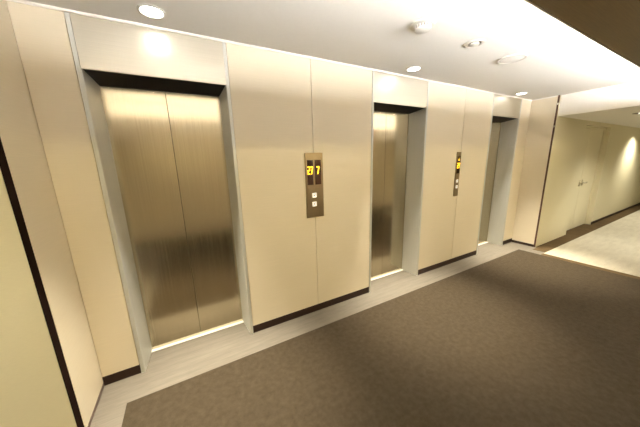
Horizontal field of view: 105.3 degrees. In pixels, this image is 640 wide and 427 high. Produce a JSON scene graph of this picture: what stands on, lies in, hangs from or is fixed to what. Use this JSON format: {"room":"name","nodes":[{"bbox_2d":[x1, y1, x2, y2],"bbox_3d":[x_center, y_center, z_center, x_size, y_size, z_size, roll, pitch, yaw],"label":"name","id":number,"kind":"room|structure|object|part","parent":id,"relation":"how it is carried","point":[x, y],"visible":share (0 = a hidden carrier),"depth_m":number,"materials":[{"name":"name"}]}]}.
{"room":"lobby","nodes":[
{"label":"lobby","id":0,"kind":"room"},
{"bbox_2d":[0,169,76,426],"bbox_3d":[-2.974,0.357,0.393,3.475,2.500,0.055,-8,14,-28],"label":"wall","id":1,"kind":"structure","parent":0,"point":[33,393],"depth_m":1.25,"materials":[{"name":"beige paint"}]},
{"bbox_2d":[0,0,102,426],"bbox_3d":[-1.595,0.089,1.387,0.080,2.470,0.403,-8,14,-28],"label":"wall","id":2,"kind":"structure","parent":0,"point":[20,136],"depth_m":1.38,"materials":[{"name":"beige paint"}]},
{"bbox_2d":[0,138,83,426],"bbox_3d":[-1.452,0.139,1.209,0.004,2.500,0.058,-8,14,-28],"label":"trim","id":3,"kind":"structure","parent":2,"relation":"attached to","point":[4,167],"depth_m":1.25,"materials":[{"name":"brown wood"}]},
{"bbox_2d":[87,382,103,426],"bbox_3d":[-1.555,1.312,1.642,0.082,0.030,0.385,-8,14,-28],"label":"baseboard","id":4,"kind":"structure","parent":2,"relation":"attached to","point":[102,388],"depth_m":1.66,"materials":[{"name":"brown wood"}]},
{"bbox_2d":[165,93,200,330],"bbox_3d":[0.873,-0.344,3.149,6.197,2.500,0.380,-8,14,-28],"label":"wall","id":5,"kind":"structure","parent":0,"point":[165,93],"depth_m":2.14,"materials":[{"name":"metal"}]},
{"bbox_2d":[6,1,139,376],"bbox_3d":[-1.554,0.017,1.620,0.225,2.421,0.018,-8,14,-28],"label":"wall panel","id":6,"kind":"object","parent":5,"relation":"attached to","point":[41,34],"visible":1,"depth_m":1.55,"materials":[{"name":"beige paint"}]},
{"bbox_2d":[102,364,140,385],"bbox_3d":[-1.519,1.238,1.881,0.227,0.073,0.020,-8,14,-28],"label":"baseboard","id":7,"kind":"structure","parent":5,"relation":"attached to","point":[135,370],"depth_m":1.87,"materials":[{"name":"brown wood"}]},
{"bbox_2d":[64,12,253,372],"bbox_3d":[-1.126,-0.038,1.997,0.884,2.496,0.279,-8,14,-28],"label":"elevator","id":8,"kind":"object","parent":5,"relation":"attached to","point":[125,72],"visible":1,"depth_m":1.97,"materials":[{"name":"metal"}]},
{"bbox_3d":[-1.371,0.105,2.029,0.432,2.204,0.026,-8,14,-28],"label":"door","id":9,"kind":"part","parent":8,"relation":"part of","materials":[{"name":"metal"}]},
{"bbox_3d":[-1.144,1.160,2.351,0.810,0.006,0.063,-8,14,-28],"label":"sill","id":10,"kind":"part","parent":8,"relation":"part of","materials":[{"name":"metal"}]},
{"bbox_3d":[-0.991,0.051,2.232,0.432,2.204,0.026,-8,14,-28],"label":"door","id":11,"kind":"part","parent":8,"relation":"part of","materials":[{"name":"metal"}]},
{"bbox_2d":[225,42,317,325],"bbox_3d":[-0.368,-0.153,2.254,0.706,2.421,0.018,-8,14,-28],"label":"wall panel","id":12,"kind":"object","parent":5,"relation":"attached to","point":[270,91],"visible":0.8,"depth_m":2.19,"materials":[{"name":"beige paint"}]},
{"bbox_2d":[304,153,323,217],"bbox_3d":[-0.056,-0.268,2.386,0.193,0.619,0.017,-8,14,-28],"label":"switch","id":13,"kind":"object","parent":12,"relation":"attached to","point":[314,193],"visible":1,"depth_m":2.38,"materials":[{"name":"brown metal"}]},
{"bbox_2d":[253,287,368,332],"bbox_3d":[-0.022,1.023,2.682,1.418,0.073,0.020,-8,14,-28],"label":"baseboard","id":14,"kind":"structure","parent":5,"relation":"attached to","point":[282,319],"depth_m":2.61,"materials":[{"name":"brown wood"}]},
{"bbox_2d":[310,59,371,303],"bbox_3d":[0.253,-0.242,2.586,0.706,2.421,0.018,-8,14,-28],"label":"wall panel","id":15,"kind":"object","parent":5,"relation":"attached to","point":[341,95],"visible":0.9,"depth_m":2.55,"materials":[{"name":"beige paint"}]},
{"bbox_2d":[369,71,429,291],"bbox_3d":[0.885,-0.326,3.073,0.871,2.496,0.279,-8,14,-28],"label":"elevator","id":16,"kind":"object","parent":5,"relation":"attached to","point":[399,103],"visible":0.77,"depth_m":3.17,"materials":[{"name":"metal"}]},
{"bbox_3d":[0.643,-0.183,3.107,0.425,2.204,0.026,-8,14,-28],"label":"door","id":17,"kind":"part","parent":16,"relation":"part of","materials":[{"name":"metal"}]},
{"bbox_3d":[0.868,0.872,3.427,0.797,0.006,0.063,-8,14,-28],"label":"sill","id":18,"kind":"part","parent":16,"relation":"part of","materials":[{"name":"metal"}]},
{"bbox_3d":[1.018,-0.237,3.307,0.425,2.204,0.026,-8,14,-28],"label":"door","id":19,"kind":"part","parent":16,"relation":"part of","materials":[{"name":"metal"}]},
{"bbox_2d":[418,82,466,269],"bbox_3d":[1.654,-0.443,3.335,0.742,2.421,0.018,-8,14,-28],"label":"wall panel","id":20,"kind":"object","parent":5,"relation":"attached to","point":[446,103],"visible":0.9,"depth_m":3.29,"materials":[{"name":"beige paint"}]},
{"bbox_2d":[453,152,460,195],"bbox_3d":[1.942,-0.553,3.455,0.092,0.616,0.017,-8,14,-28],"label":"switch","id":21,"kind":"object","parent":20,"relation":"attached to","point":[458,157],"visible":1,"depth_m":3.45,"materials":[{"name":"brown metal"}]},
{"bbox_2d":[418,250,475,274],"bbox_3d":[1.983,0.736,3.754,1.416,0.073,0.020,-8,14,-28],"label":"baseboard","id":22,"kind":"structure","parent":5,"relation":"attached to","point":[429,268],"depth_m":3.69,"materials":[{"name":"brown wood"}]},
{"bbox_2d":[451,89,493,258],"bbox_3d":[2.274,-0.532,3.667,0.668,2.421,0.018,-8,14,-28],"label":"wall panel","id":23,"kind":"object","parent":5,"relation":"attached to","point":[478,104],"visible":0.86,"depth_m":3.63,"materials":[{"name":"beige laminate"}]},
{"bbox_2d":[476,94,521,253],"bbox_3d":[2.874,-0.611,4.137,0.836,2.496,0.279,-8,14,-28],"label":"elevator","id":24,"kind":"object","parent":5,"relation":"attached to","point":[506,110],"visible":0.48,"depth_m":4.27,"materials":[{"name":"metal"}]},
{"bbox_3d":[2.999,-0.521,4.367,0.408,2.204,0.026,-8,14,-28],"label":"door","id":25,"kind":"part","parent":24,"relation":"part of","materials":[{"name":"metal"}]},
{"bbox_2d":[503,238,511,244],"bbox_3d":[3.482,0.521,4.556,0.331,0.073,0.020,-8,14,-28],"label":"baseboard","id":26,"kind":"structure","parent":5,"relation":"attached to","point":[508,240],"depth_m":4.55,"materials":[{"name":"brown wood"}]},
{"bbox_2d":[503,99,531,240],"bbox_3d":[3.447,-0.700,4.294,0.329,2.421,0.018,-8,14,-28],"label":"wall panel","id":27,"kind":"object","parent":5,"relation":"attached to","point":[526,104],"visible":0.8,"depth_m":4.27,"materials":[{"name":"beige laminate"}]},
{"bbox_2d":[25,0,639,99],"bbox_3d":[0.165,-1.086,0.553,9.679,0.080,3.900,-8,14,-28],"label":"ceiling","id":28,"kind":"structure","parent":0,"point":[374,34],"depth_m":1.82,"materials":[{"name":"white paint"}]},
{"bbox_2d":[136,4,165,18],"bbox_3d":[-1.006,-1.203,1.460,0.148,0.008,0.148,-8,14,-28],"label":"recessed light","id":29,"kind":"object","parent":28,"relation":"in","point":[151,11],"visible":1,"depth_m":1.45,"materials":[{"name":"white plastic"}]},
{"bbox_2d":[6,0,557,100],"bbox_3d":[1.034,-1.489,2.543,5.997,0.016,0.384,-8,14,-28],"label":"trim","id":30,"kind":"structure","parent":28,"relation":"attached to","point":[17,1],"depth_m":1.78,"materials":[{"name":"white paint"}]},
{"bbox_2d":[406,66,420,71],"bbox_3d":[0.964,-1.485,2.513,0.148,0.008,0.148,-8,14,-28],"label":"recessed light","id":31,"kind":"object","parent":28,"relation":"in","point":[413,68],"visible":1,"depth_m":2.50,"materials":[{"name":"white plastic"}]},
{"bbox_2d":[410,17,435,33],"bbox_3d":[0.708,-1.276,1.680,0.164,0.052,0.164,-8,14,-28],"label":"smoke detector","id":32,"kind":"object","parent":28,"relation":"attached to","point":[423,25],"visible":1,"depth_m":1.64,"materials":[{"name":"white plastic"}]},
{"bbox_2d":[464,39,485,47],"bbox_3d":[1.255,-1.376,1.986,0.148,0.014,0.148,-8,14,-28],"label":"sprinkler","id":33,"kind":"object","parent":28,"relation":"attached to","point":[477,42],"visible":1,"depth_m":1.97,"materials":[{"name":"white metal"}]},
{"bbox_2d":[497,53,527,63],"bbox_3d":[1.821,-1.464,2.316,0.236,0.014,0.236,-8,14,-28],"label":"ceiling speaker","id":34,"kind":"object","parent":28,"relation":"attached to","point":[512,58],"visible":1,"depth_m":2.29,"materials":[{"name":"white plastic"}]},
{"bbox_2d":[500,55,524,62],"bbox_3d":[1.821,-1.464,2.316,0.186,0.014,0.186,-8,14,-28],"label":"grille","id":35,"kind":"object","parent":34,"relation":"attached to","point":[510,58],"depth_m":2.30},
{"bbox_2d":[524,0,639,67],"bbox_3d":[1.751,-1.090,1.270,6.101,0.302,0.310,-8,14,-28],"label":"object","id":36,"kind":"object","parent":28,"relation":"attached to","point":[614,25],"visible":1,"depth_m":1.13,"materials":[{"name":"brown metal"}]},
{"bbox_2d":[90,224,589,426],"bbox_3d":[3.440,0.996,2.812,16.800,0.120,3.900,-8,14,-28],"label":"floor","id":37,"kind":"structure","parent":0,"point":[169,366],"depth_m":2.24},
{"bbox_2d":[121,249,639,426],"bbox_3d":[1.759,1.213,1.726,5.470,0.004,2.888,-8,14,-28],"label":"carpet","id":38,"kind":"object","parent":37,"relation":"on","point":[518,338],"visible":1,"depth_m":1.92,"materials":[{"name":"brown carpet"}]},
{"bbox_2d":[533,205,639,251],"bbox_3d":[6.878,0.171,5.907,7.280,0.003,0.290,-8,14,-28],"label":"carpet","id":39,"kind":"object","parent":37,"relation":"on","point":[581,230],"visible":0.92,"depth_m":5.17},
{"bbox_2d":[541,253,639,279],"bbox_3d":[4.275,0.889,2.904,0.111,0.003,2.588,-8,14,-28],"label":"carpet","id":40,"kind":"object","parent":37,"relation":"on","point":[551,256],"visible":1,"depth_m":3.52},
{"bbox_2d":[544,210,639,276],"bbox_3d":[7.467,0.394,4.786,7.355,0.005,2.280,-8,14,-28],"label":"carpet","id":41,"kind":"object","parent":37,"relation":"on","point":[615,246],"visible":1,"depth_m":4.20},
{"bbox_2d":[512,96,557,243],"bbox_3d":[3.709,-0.684,4.250,0.080,2.455,0.353,-8,14,-28],"label":"wall","id":42,"kind":"structure","parent":0,"point":[542,112],"depth_m":4.20,"materials":[{"name":"beige laminate"}]},
{"bbox_2d":[512,240,533,246],"bbox_3d":[3.747,0.539,4.504,0.082,0.045,0.335,-8,14,-28],"label":"baseboard","id":43,"kind":"structure","parent":42,"relation":"attached to","point":[514,241],"depth_m":4.47,"materials":[{"name":"brown wood"}]},
{"bbox_2d":[533,95,559,246],"bbox_3d":[3.767,-0.625,4.075,0.006,2.500,0.024,-8,14,-28],"label":"trim","id":44,"kind":"structure","parent":42,"relation":"attached to","point":[558,95],"depth_m":4.05,"materials":[{"name":"brown metal"}]},
{"bbox_2d":[558,81,639,115],"bbox_3d":[4.521,-1.440,2.552,0.030,0.310,3.041,-8,14,-28],"label":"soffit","id":45,"kind":"structure","parent":42,"relation":"attached to","point":[625,95],"depth_m":3.46,"materials":[{"name":"white paint"}]},
{"bbox_2d":[535,95,639,246],"bbox_3d":[6.841,-1.087,5.817,7.115,2.500,0.200,-8,14,-28],"label":"wall","id":46,"kind":"structure","parent":0,"point":[616,188],"depth_m":4.99,"materials":[{"name":"beige paint"}]},
{"bbox_2d":[566,126,605,230],"bbox_3d":[5.526,-0.707,5.134,1.408,2.118,0.106,-8,14,-28],"label":"door","id":47,"kind":"structure","parent":46,"relation":"in","point":[594,136],"depth_m":5.21,"materials":[{"name":"beige wood"}]},
{"bbox_3d":[5.516,-0.710,5.151,1.408,2.118,0.068,-8,14,-28],"label":"frame","id":48,"kind":"part","parent":47,"relation":"part of","materials":[{"name":"beige wood"}]},
{"bbox_2d":[591,203,639,223],"bbox_3d":[8.125,-0.049,6.627,4.370,0.060,0.006,-8,14,-28],"label":"baseboard","id":49,"kind":"structure","parent":46,"relation":"attached to","point":[617,212],"depth_m":6.36,"materials":[{"name":"brown wood"}]},
{"bbox_2d":[560,106,639,127],"bbox_3d":[7.624,-1.762,4.236,7.055,0.060,3.041,-8,14,-28],"label":"ceiling","id":50,"kind":"structure","parent":0,"point":[621,116],"depth_m":4.07,"materials":[{"name":"white paint"}]}
]}

